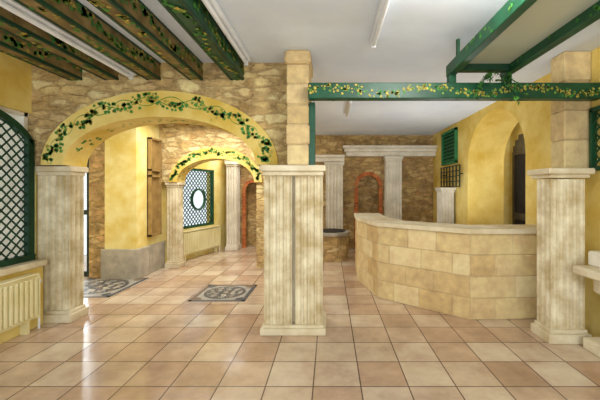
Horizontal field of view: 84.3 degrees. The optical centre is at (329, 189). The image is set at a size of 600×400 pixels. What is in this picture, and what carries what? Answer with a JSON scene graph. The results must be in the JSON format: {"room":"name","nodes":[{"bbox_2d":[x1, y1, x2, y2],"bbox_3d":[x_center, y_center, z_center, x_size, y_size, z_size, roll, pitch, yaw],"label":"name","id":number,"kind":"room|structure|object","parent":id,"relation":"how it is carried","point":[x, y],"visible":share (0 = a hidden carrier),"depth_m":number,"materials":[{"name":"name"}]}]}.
{"room":"restaurant","nodes":[
{"label":"restaurant","id":0,"kind":"room"},
{"bbox_2d":[0,52,42,343],"bbox_3d":[-3.100,0.035,0.925,0.200,2.730,5.050,0,0,0],"label":"wall","id":1,"kind":"structure","parent":0,"point":[15,74],"depth_m":3.27,"materials":[{"name":"yellow paint"}]},
{"bbox_2d":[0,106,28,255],"bbox_3d":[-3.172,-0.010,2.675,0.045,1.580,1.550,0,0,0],"label":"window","id":2,"kind":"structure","parent":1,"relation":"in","point":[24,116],"depth_m":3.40,"materials":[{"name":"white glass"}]},
{"bbox_2d":[0,109,37,267],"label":"window","id":3,"kind":"structure","parent":1,"relation":"in","point":[29,254],"depth_m":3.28,"materials":[{"name":"green paint"}]},
{"bbox_2d":[0,259,46,276],"bbox_3d":[-3.045,0.750,0.920,0.210,0.060,5.040,0,0,0],"label":"windowsill","id":4,"kind":"structure","parent":1,"relation":"attached to","point":[4,271],"depth_m":3.17,"materials":[{"name":"stone"}]},
{"bbox_2d":[89,126,149,278],"bbox_3d":[-4.000,0.035,5.335,2.000,2.730,0.330,0,0,0],"label":"wall","id":5,"kind":"structure","parent":0,"point":[118,248],"depth_m":5.20,"materials":[{"name":"paint"}]},
{"bbox_2d":[84,159,88,276],"bbox_3d":[-4.400,0.250,5.360,1.060,2.300,0.060,0,0,0],"label":"door","id":6,"kind":"structure","parent":5,"relation":"in","point":[86,212],"depth_m":5.33,"materials":[{"name":"metal"}]},
{"bbox_2d":[147,124,166,273],"bbox_3d":[-3.150,0.035,5.850,0.300,2.730,0.700,0,0,0],"label":"wall","id":7,"kind":"structure","parent":0,"point":[156,243],"depth_m":5.81,"materials":[{"name":"yellow paint"}]},
{"bbox_2d":[147,137,161,236],"bbox_3d":[-3.015,-0.050,5.670,0.070,1.660,0.340,0,0,0],"label":"niche shelf","id":8,"kind":"object","parent":7,"relation":"attached to","point":[154,146],"visible":1,"depth_m":5.71,"materials":[{"name":"brown wood"}]},
{"bbox_2d":[28,63,287,165],"bbox_3d":[-1.810,-0.795,3.600,2.780,1.070,0.300,0,0,0],"label":"wall","id":9,"kind":"structure","parent":0,"point":[261,95],"depth_m":3.45,"materials":[{"name":"beige stone"}]},
{"bbox_2d":[41,91,277,166],"bbox_3d":[-1.770,-0.645,3.588,2.460,0.770,0.343,0,0,0],"label":"arch surround","id":10,"kind":"object","parent":9,"relation":"attached to","point":[72,143],"visible":1,"depth_m":3.42,"materials":[{"name":"yellow paint"}]},
{"bbox_2d":[164,160,225,262],"bbox_3d":[-2.837,0.035,7.126,0.200,2.730,1.863,0,0,15],"label":"wall","id":11,"kind":"structure","parent":0,"point":[219,167],"depth_m":7.66,"materials":[{"name":"yellow paint"}]},
{"bbox_2d":[183,168,213,228],"bbox_3d":[-2.852,0.165,6.942,0.115,1.230,1.200,0,0,15],"label":"window","id":12,"kind":"structure","parent":11,"relation":"in","point":[211,221],"depth_m":7.09,"materials":[{"name":"green paint"}]},
{"bbox_2d":[159,123,263,267],"bbox_3d":[-1.925,0.035,6.050,2.250,2.730,0.300,0,0,0],"label":"wall","id":13,"kind":"structure","parent":0,"point":[178,141],"depth_m":5.90,"materials":[{"name":"stone"}]},
{"bbox_2d":[169,147,261,182],"bbox_3d":[-2.040,-0.452,6.038,1.660,0.624,0.343,0,0,0],"label":"arch surround","id":14,"kind":"object","parent":13,"relation":"attached to","point":[180,170],"visible":0.98,"depth_m":5.87,"materials":[{"name":"yellow paint"}]},
{"bbox_2d":[0,246,599,399],"bbox_3d":[-0.700,1.446,3.400,9.200,0.107,10.000,0,0,0],"label":"floor","id":15,"kind":"structure","parent":0,"point":[143,341],"depth_m":2.86,"materials":[{"name":"tile"}]},
{"bbox_2d":[0,273,41,334],"bbox_3d":[-2.940,1.113,2.771,0.110,0.575,1.158,0,0,0],"label":"radiator","id":16,"kind":"object","parent":15,"relation":"on","point":[19,295],"visible":1,"depth_m":3.09,"materials":[{"name":"beige metal"}]},
{"bbox_2d":[35,166,88,322],"bbox_3d":[-2.930,0.573,3.600,0.410,1.655,0.270,0,0,0],"label":"stone column","id":17,"kind":"structure","parent":15,"relation":"on","point":[60,188],"depth_m":3.52,"materials":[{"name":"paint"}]},
{"bbox_2d":[165,182,185,267],"bbox_3d":[-2.825,0.632,6.025,0.270,1.535,0.250,0,0,0],"label":"stone column","id":18,"kind":"structure","parent":15,"relation":"on","point":[175,259],"depth_m":5.95,"materials":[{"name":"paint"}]},
{"bbox_2d":[183,225,220,260],"bbox_3d":[-2.698,1.103,6.985,0.110,0.595,1.278,0,0,15],"label":"radiator","id":19,"kind":"object","parent":15,"relation":"on","point":[199,239],"visible":0.97,"depth_m":6.88,"materials":[{"name":"beige metal"}]},
{"bbox_2d":[225,162,241,250],"bbox_3d":[-2.280,0.375,7.790,0.310,2.050,0.350,0,0,0],"label":"fluted pilaster","id":20,"kind":"object","parent":15,"relation":"on","point":[233,243],"visible":0.97,"depth_m":7.67,"materials":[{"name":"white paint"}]},
{"bbox_2d":[260,165,325,335],"bbox_3d":[-0.357,0.580,3.385,0.635,1.640,0.460,0,0,0],"label":"column","id":21,"kind":"structure","parent":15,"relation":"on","point":[293,194],"depth_m":3.21,"materials":[{"name":"beige stone"}]},
{"bbox_2d":[285,50,314,164],"bbox_3d":[-0.287,-0.785,3.355,0.285,1.090,0.490,0,0,0],"label":"stone pier","id":22,"kind":"object","parent":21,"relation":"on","point":[300,127],"depth_m":3.14,"materials":[{"name":"beige stone"}]},
{"bbox_2d":[324,162,343,228],"bbox_3d":[0.100,0.375,7.835,0.470,2.050,0.300,0,0,0],"label":"fluted pilaster","id":23,"kind":"object","parent":15,"relation":"on","point":[334,170],"visible":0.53,"depth_m":7.74,"materials":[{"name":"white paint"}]},
{"bbox_2d":[323,228,349,261],"bbox_3d":[0.020,1.110,6.750,0.780,0.580,0.742,0,0,0],"label":"stone planter","id":24,"kind":"object","parent":15,"relation":"on","point":[335,241],"visible":0.7,"depth_m":6.43,"materials":[{"name":"brown stone"}]},
{"bbox_2d":[383,156,403,219],"bbox_3d":[1.495,0.305,7.835,0.440,2.190,0.300,0,0,0],"label":"fluted pilaster","id":25,"kind":"object","parent":15,"relation":"on","point":[392,164],"visible":0.58,"depth_m":7.74,"materials":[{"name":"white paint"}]},
{"bbox_2d":[354,213,536,319],"bbox_3d":[1.191,0.910,4.584,1.330,0.980,3.203,0,0,-38],"label":"reception counter","id":26,"kind":"object","parent":15,"relation":"on","point":[471,272],"depth_m":3.69,"materials":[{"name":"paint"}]},
{"bbox_2d":[435,187,455,223],"bbox_3d":[2.340,0.675,6.700,0.310,1.450,0.370,0,0,0],"label":"fluted pilaster","id":27,"kind":"object","parent":15,"relation":"on","point":[445,195],"visible":0.59,"depth_m":6.57,"materials":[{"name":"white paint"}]},
{"bbox_2d":[527,168,594,343],"bbox_3d":[2.200,0.600,3.165,0.420,1.600,0.350,0,0,0],"label":"column","id":28,"kind":"structure","parent":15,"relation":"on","point":[561,196],"depth_m":3.05,"materials":[{"name":"beige stone"}]},
{"bbox_2d":[551,51,590,167],"bbox_3d":[2.365,-0.765,3.248,0.258,1.129,0.204,0,0,0],"label":"stone pier","id":29,"kind":"object","parent":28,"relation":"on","point":[569,119],"depth_m":3.15,"materials":[{"name":"beige stone"}]},
{"bbox_2d":[573,251,599,357],"bbox_3d":[2.330,0.970,2.625,0.340,0.860,0.650,0,0,0],"label":"stone ledge","id":30,"kind":"object","parent":15,"relation":"on","point":[592,271],"visible":1,"depth_m":2.84,"materials":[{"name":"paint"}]},
{"bbox_2d":[240,135,432,247],"bbox_3d":[0.000,0.035,8.190,5.400,2.730,0.380,0,0,0],"label":"wall","id":31,"kind":"structure","parent":0,"point":[417,172],"depth_m":8.00,"materials":[{"name":"stone"}]},
{"bbox_2d":[242,179,255,247],"bbox_3d":[-1.860,0.570,7.985,0.520,1.660,0.030,0,0,0],"label":"arch","id":32,"kind":"object","parent":31,"relation":"attached to","point":[251,180],"visible":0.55,"depth_m":7.97,"materials":[{"name":"orange brick"}]},
{"bbox_2d":[224,145,437,162],"bbox_3d":[0.010,-0.850,7.820,4.980,0.380,0.360,0,0,0],"label":"crown molding","id":33,"kind":"structure","parent":31,"relation":"attached to","point":[350,150],"depth_m":7.72,"materials":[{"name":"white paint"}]},
{"bbox_2d":[354,172,382,247],"bbox_3d":[0.930,0.481,7.985,0.680,1.837,0.030,0,0,0],"label":"arch","id":34,"kind":"object","parent":31,"relation":"attached to","point":[362,175],"visible":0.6,"depth_m":7.97,"materials":[{"name":"orange brick"}]},
{"bbox_2d":[78,0,599,134],"bbox_3d":[-0.700,-1.380,3.400,9.200,0.100,10.000,0,0,0],"label":"ceiling","id":35,"kind":"structure","parent":0,"point":[416,43],"depth_m":3.04,"materials":[{"name":"paint"}]},
{"bbox_2d":[0,29,82,80],"bbox_3d":[-2.662,-1.236,1.879,0.150,0.186,3.170,0,0,0],"label":"ceiling beam","id":36,"kind":"structure","parent":35,"relation":"attached to","point":[10,45],"depth_m":2.95,"materials":[{"name":"wood"}]},
{"bbox_2d":[0,6,118,79],"bbox_3d":[-2.280,-1.236,1.876,0.147,0.186,3.178,0,0,0],"label":"ceiling beam","id":37,"kind":"structure","parent":35,"relation":"attached to","point":[10,23],"depth_m":2.65,"materials":[{"name":"wood"}]},
{"bbox_2d":[0,0,136,79],"bbox_3d":[-2.000,-1.222,2.075,0.080,0.214,2.550,0,0,0],"label":"fluorescent tube","id":38,"kind":"object","parent":35,"relation":"attached to","point":[12,6],"visible":0.75,"depth_m":2.43,"materials":[{"name":"white plastic"}]},
{"bbox_2d":[14,0,160,79],"bbox_3d":[-1.840,-1.236,1.877,0.146,0.186,3.180,0,0,0],"label":"ceiling beam","id":39,"kind":"structure","parent":35,"relation":"attached to","point":[71,16],"depth_m":2.52,"materials":[{"name":"wood"}]},
{"bbox_2d":[87,0,202,79],"bbox_3d":[-1.402,-1.236,1.880,0.150,0.186,3.184,0,0,0],"label":"ceiling beam","id":40,"kind":"structure","parent":35,"relation":"attached to","point":[133,16],"depth_m":2.52,"materials":[{"name":"wood"}]},
{"bbox_2d":[158,0,243,80],"bbox_3d":[-0.970,-1.236,1.875,0.152,0.186,3.183,0,0,0],"label":"ceiling beam","id":41,"kind":"structure","parent":35,"relation":"attached to","point":[193,16],"depth_m":2.50,"materials":[{"name":"green wood"}]},
{"bbox_2d":[201,0,249,65],"bbox_3d":[-0.830,-1.282,2.100,0.070,0.094,2.400,0,0,0],"label":"fluorescent tube","id":42,"kind":"object","parent":35,"relation":"attached to","point":[213,7],"visible":1,"depth_m":2.59,"materials":[{"name":"white plastic"}]},
{"bbox_2d":[346,101,351,117],"bbox_3d":[0.300,-1.282,5.200,0.050,0.094,1.000,0,0,0],"label":"fluorescent tube","id":43,"kind":"object","parent":35,"relation":"attached to","point":[349,102],"visible":0.76,"depth_m":5.13,"materials":[{"name":"white plastic"}]},
{"bbox_2d":[370,0,389,47],"bbox_3d":[0.380,-1.282,2.150,0.060,0.094,1.500,0,0,0],"label":"fluorescent tube","id":44,"kind":"object","parent":35,"relation":"attached to","point":[384,4],"visible":1,"depth_m":2.48,"materials":[{"name":"white plastic"}]},
{"bbox_2d":[446,0,536,82],"bbox_3d":[1.129,-1.157,1.803,0.073,0.343,2.634,0,0,0],"label":"ceiling beam","id":45,"kind":"structure","parent":35,"relation":"attached to","point":[511,10],"depth_m":2.32,"materials":[{"name":"paint"}]},
{"bbox_2d":[468,0,598,63],"bbox_3d":[1.385,-1.135,1.775,0.440,0.010,2.350,0,0,0],"label":"ceiling panel","id":46,"kind":"object","parent":35,"relation":"attached to","point":[543,18],"visible":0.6,"depth_m":2.31,"materials":[{"name":"grey paint"}]},
{"bbox_2d":[500,0,599,82],"bbox_3d":[1.639,-1.157,1.805,0.073,0.343,2.630,0,0,0],"label":"ceiling beam","id":47,"kind":"structure","parent":35,"relation":"attached to","point":[590,15],"depth_m":2.34,"materials":[{"name":"paint"}]},
{"bbox_2d":[459,64,508,72],"bbox_3d":[1.385,-1.115,2.985,0.430,0.090,0.070,0,0,0],"label":"ceiling beam","id":48,"kind":"structure","parent":47,"relation":"attached to","point":[469,68],"depth_m":2.95,"materials":[{"name":"paint"}]},
{"bbox_2d":[474,71,528,104],"bbox_3d":[1.544,-0.920,2.981,0.508,0.328,0.086,0,0,0],"label":"ivy","id":49,"kind":"object","parent":48,"relation":"hanging from","point":[487,76],"visible":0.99,"depth_m":2.97,"materials":[{"name":"green plant"}]},
{"bbox_2d":[504,122,522,224],"bbox_3d":[3.400,0.035,5.200,0.500,2.730,2.800,0,0,0],"label":"wall","id":50,"kind":"structure","parent":0,"point":[517,130],"depth_m":6.50,"materials":[{"name":"yellow paint"}]},
{"bbox_2d":[512,134,524,224],"bbox_3d":[3.495,0.137,5.600,0.070,2.526,1.400,0,0,0],"label":"door","id":51,"kind":"structure","parent":50,"relation":"in","point":[518,154],"depth_m":6.06,"materials":[{"name":"paint"}]},
{"bbox_2d":[433,47,599,336],"bbox_3d":[2.825,0.035,3.350,0.650,2.730,9.900,0,0,0],"label":"wall","id":52,"kind":"structure","parent":0,"point":[483,136],"depth_m":5.53,"materials":[{"name":"yellow paint"}]},
{"bbox_2d":[441,127,457,165],"bbox_3d":[2.471,-0.880,6.850,0.053,0.700,0.800,0,0,0],"label":"shutter","id":53,"kind":"object","parent":52,"relation":"attached to","point":[449,139],"visible":1,"depth_m":6.81,"materials":[{"name":"paint"}]},
{"bbox_2d":[440,164,462,186],"bbox_3d":[2.450,-0.270,6.670,0.099,0.420,1.040,0,0,0],"label":"grille","id":54,"kind":"object","parent":52,"relation":"attached to","point":[443,168],"visible":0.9,"depth_m":6.52,"materials":[{"name":"metal"}]},
{"bbox_2d":[307,83,599,100],"bbox_3d":[1.149,-0.911,3.068,2.716,0.148,0.103,0,0,0],"label":"crossbeam","id":55,"kind":"object","parent":52,"relation":"attached to","point":[316,91],"visible":0.99,"depth_m":3.02,"materials":[{"name":"paint"}]},
{"bbox_2d":[589,105,599,170],"bbox_3d":[2.475,-0.475,2.860,0.050,0.590,0.532,0,0,0],"label":"trellis","id":56,"kind":"object","parent":52,"relation":"attached to","point":[593,118],"visible":0.89,"depth_m":3.09,"materials":[{"name":"paint"}]}
]}

